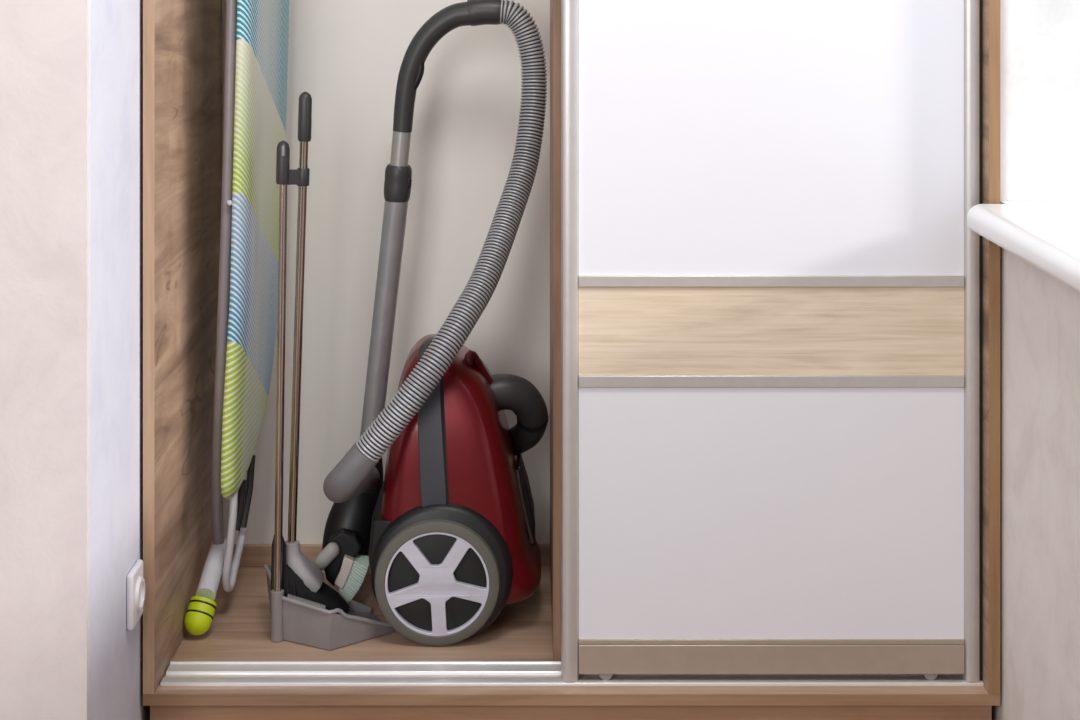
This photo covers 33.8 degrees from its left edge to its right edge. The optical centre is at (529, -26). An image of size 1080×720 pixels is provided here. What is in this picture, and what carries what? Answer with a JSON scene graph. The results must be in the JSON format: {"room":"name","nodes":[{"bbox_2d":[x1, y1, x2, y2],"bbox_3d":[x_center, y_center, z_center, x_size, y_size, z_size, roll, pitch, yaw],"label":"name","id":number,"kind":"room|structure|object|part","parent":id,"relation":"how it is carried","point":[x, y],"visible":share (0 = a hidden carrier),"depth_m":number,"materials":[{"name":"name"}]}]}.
{"room":"utility closet","nodes":[
{"label":"utility closet","id":0,"kind":"room"},
{"bbox_2d":[0,0,88,719],"bbox_3d":[-1.079,-0.123,2.245,1.042,2.500,0.011,0,0,0],"label":"wall","id":1,"kind":"structure","parent":0,"point":[44,44],"depth_m":2.24,"materials":[{"name":"beige paint"}]},
{"bbox_2d":[89,0,149,719],"bbox_3d":[-0.709,-0.123,2.706,0.302,2.500,0.908,0,0,0],"label":"wall","id":2,"kind":"structure","parent":1,"relation":"attached to","point":[115,26],"depth_m":2.38,"materials":[{"name":"paint"}]},
{"bbox_2d":[127,559,144,630],"bbox_3d":[-0.551,0.867,2.489,0.014,0.078,0.069,0,0,0],"label":"power socket","id":3,"kind":"object","parent":2,"relation":"attached to","point":[135,580],"visible":1,"depth_m":2.47,"materials":[{"name":"white plastic"}]},
{"bbox_2d":[992,247,1079,719],"bbox_3d":[0.863,0.745,1.750,0.374,0.764,2.820,0,0,0],"label":"wall","id":4,"kind":"structure","parent":0,"point":[1040,314],"depth_m":2.38,"materials":[{"name":"beige paint"}]},
{"bbox_2d":[967,200,1079,291],"bbox_3d":[0.836,0.345,1.620,0.428,0.037,1.960,0,0,0],"label":"window sill","id":5,"kind":"structure","parent":4,"relation":"attached to","point":[1045,234],"depth_m":2.32,"materials":[{"name":"white plastic"}]},
{"bbox_2d":[1000,0,1079,199],"bbox_3d":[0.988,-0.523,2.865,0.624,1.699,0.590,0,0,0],"label":"window","id":6,"kind":"structure","parent":4,"relation":"attached to","point":[1040,39],"depth_m":2.57,"materials":[{"name":"white glass"}]},
{"bbox_3d":[-0.150,1.137,1.400,2.900,0.020,3.520,0,0,0],"label":"floor","id":7,"kind":"structure","parent":0,"visible":0},
{"bbox_2d":[143,0,999,719],"bbox_3d":[0.059,0.102,2.830,1.225,2.050,0.581,0,0,0],"label":"wardrobe","id":8,"kind":"object","parent":7,"relation":"on","point":[748,296],"visible":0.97,"depth_m":2.58,"materials":[{"name":"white wood"}]},
{"bbox_3d":[-0.545,0.052,2.830,0.016,1.950,0.579,0,0,0],"label":"panel","id":9,"kind":"part","parent":8,"relation":"part of","materials":[{"name":"brown wood"}]},
{"bbox_2d":[184,0,288,634],"bbox_3d":[-0.459,0.349,2.894,0.106,1.344,0.340,0,0,12],"label":"ironing board","id":10,"kind":"object","parent":8,"relation":"in","point":[256,31],"visible":0.98,"depth_m":2.81,"materials":[{"name":"fabric"}]},
{"bbox_3d":[-0.491,0.367,2.828,0.040,1.128,0.112,0,0,-27],"label":"leg","id":11,"kind":"part","parent":10,"relation":"part of","materials":[{"name":"white metal"}]},
{"bbox_2d":[264,141,393,649],"bbox_3d":[-0.321,0.642,2.784,0.217,0.769,0.175,0,0,0],"label":"dustpan","id":12,"kind":"object","parent":8,"relation":"in","point":[293,618],"visible":0.98,"depth_m":2.74,"materials":[{"name":"grey plastic"}]},
{"bbox_2d":[271,589,283,641],"bbox_3d":[-0.390,0.988,2.745,0.021,0.076,0.021,0,0,0],"label":"socket","id":13,"kind":"object","parent":12,"relation":"attached to","point":[277,595],"depth_m":2.74,"materials":[{"name":"grey plastic"}]},
{"bbox_2d":[282,92,349,613],"bbox_3d":[-0.341,0.594,2.790,0.118,0.823,0.084,0,0,0],"label":"broom","id":14,"kind":"object","parent":12,"relation":"in","point":[301,578],"visible":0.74,"depth_m":2.78,"materials":[{"name":"brown metal"}]},
{"bbox_3d":[0.059,0.061,3.109,1.192,1.932,0.018,0,0,0],"label":"panel","id":15,"kind":"part","parent":8,"relation":"part of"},
{"bbox_3d":[0.059,1.009,3.094,1.192,0.036,0.012,0,0,0],"label":"skirting","id":16,"kind":"part","parent":8,"relation":"part of","materials":[{"name":"brown wood"}]},
{"bbox_2d":[313,0,548,645],"bbox_3d":[-0.160,0.532,2.850,0.377,0.990,0.420,0,0,0],"label":"vacuum cleaner","id":17,"kind":"object","parent":8,"relation":"in","point":[447,534],"visible":1,"depth_m":2.75,"materials":[{"name":"red plastic"}]},
{"bbox_3d":[-0.159,0.151,2.930,0.136,0.216,0.040,0,0,4],"label":"handle","id":18,"kind":"part","parent":17,"relation":"part of","materials":[{"name":"grey plastic"}]},
{"bbox_3d":[-0.009,0.855,2.858,0.031,0.119,0.007,0,0,0],"label":"exhaust trim","id":19,"kind":"part","parent":17,"relation":"part of","materials":[{"name":"black plastic"}]},
{"bbox_2d":[516,454,534,544],"bbox_3d":[-0.007,0.859,2.915,0.031,0.130,0.090,0,0,0],"label":"grille","id":20,"kind":"object","parent":17,"relation":"attached to","point":[525,493],"depth_m":2.87,"materials":[{"name":"black plastic"}]},
{"bbox_3d":[0.044,0.061,2.879,0.018,1.932,0.442,0,0,0],"label":"divider panel","id":21,"kind":"part","parent":8,"relation":"part of","materials":[{"name":"brown wood"}]},
{"bbox_3d":[0.059,1.036,2.830,1.225,0.016,0.579,0,0,0],"label":"panel","id":22,"kind":"part","parent":8,"relation":"part of","materials":[{"name":"brown wood"}]},
{"bbox_3d":[0.349,0.516,2.582,0.558,0.128,0.012,0,0,0],"label":"wood panel","id":23,"kind":"part","parent":8,"relation":"part of","materials":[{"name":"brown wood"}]},
{"bbox_3d":[0.349,0.780,2.582,0.558,0.366,0.012,0,0,0],"label":"white panel","id":24,"kind":"part","parent":8,"relation":"part of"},
{"bbox_3d":[0.349,-0.229,2.582,0.558,1.328,0.012,0,0,0],"label":"white panel","id":25,"kind":"part","parent":8,"relation":"part of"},
{"bbox_3d":[0.349,0.588,2.580,0.558,0.017,0.018,0,0,0],"label":"rail","id":26,"kind":"part","parent":8,"relation":"part of","materials":[{"name":"metal"}]},
{"bbox_3d":[0.349,0.443,2.580,0.558,0.017,0.018,0,0,0],"label":"rail","id":27,"kind":"part","parent":8,"relation":"part of","materials":[{"name":"metal"}]},
{"bbox_3d":[0.349,0.990,2.580,0.558,0.042,0.019,0,0,0],"label":"rail","id":28,"kind":"part","parent":8,"relation":"part of","materials":[{"name":"brown wood"}]},
{"bbox_3d":[0.664,0.052,2.830,0.016,1.950,0.579,0,0,0],"label":"panel","id":29,"kind":"part","parent":8,"relation":"part of","materials":[{"name":"brown wood"}]}
]}

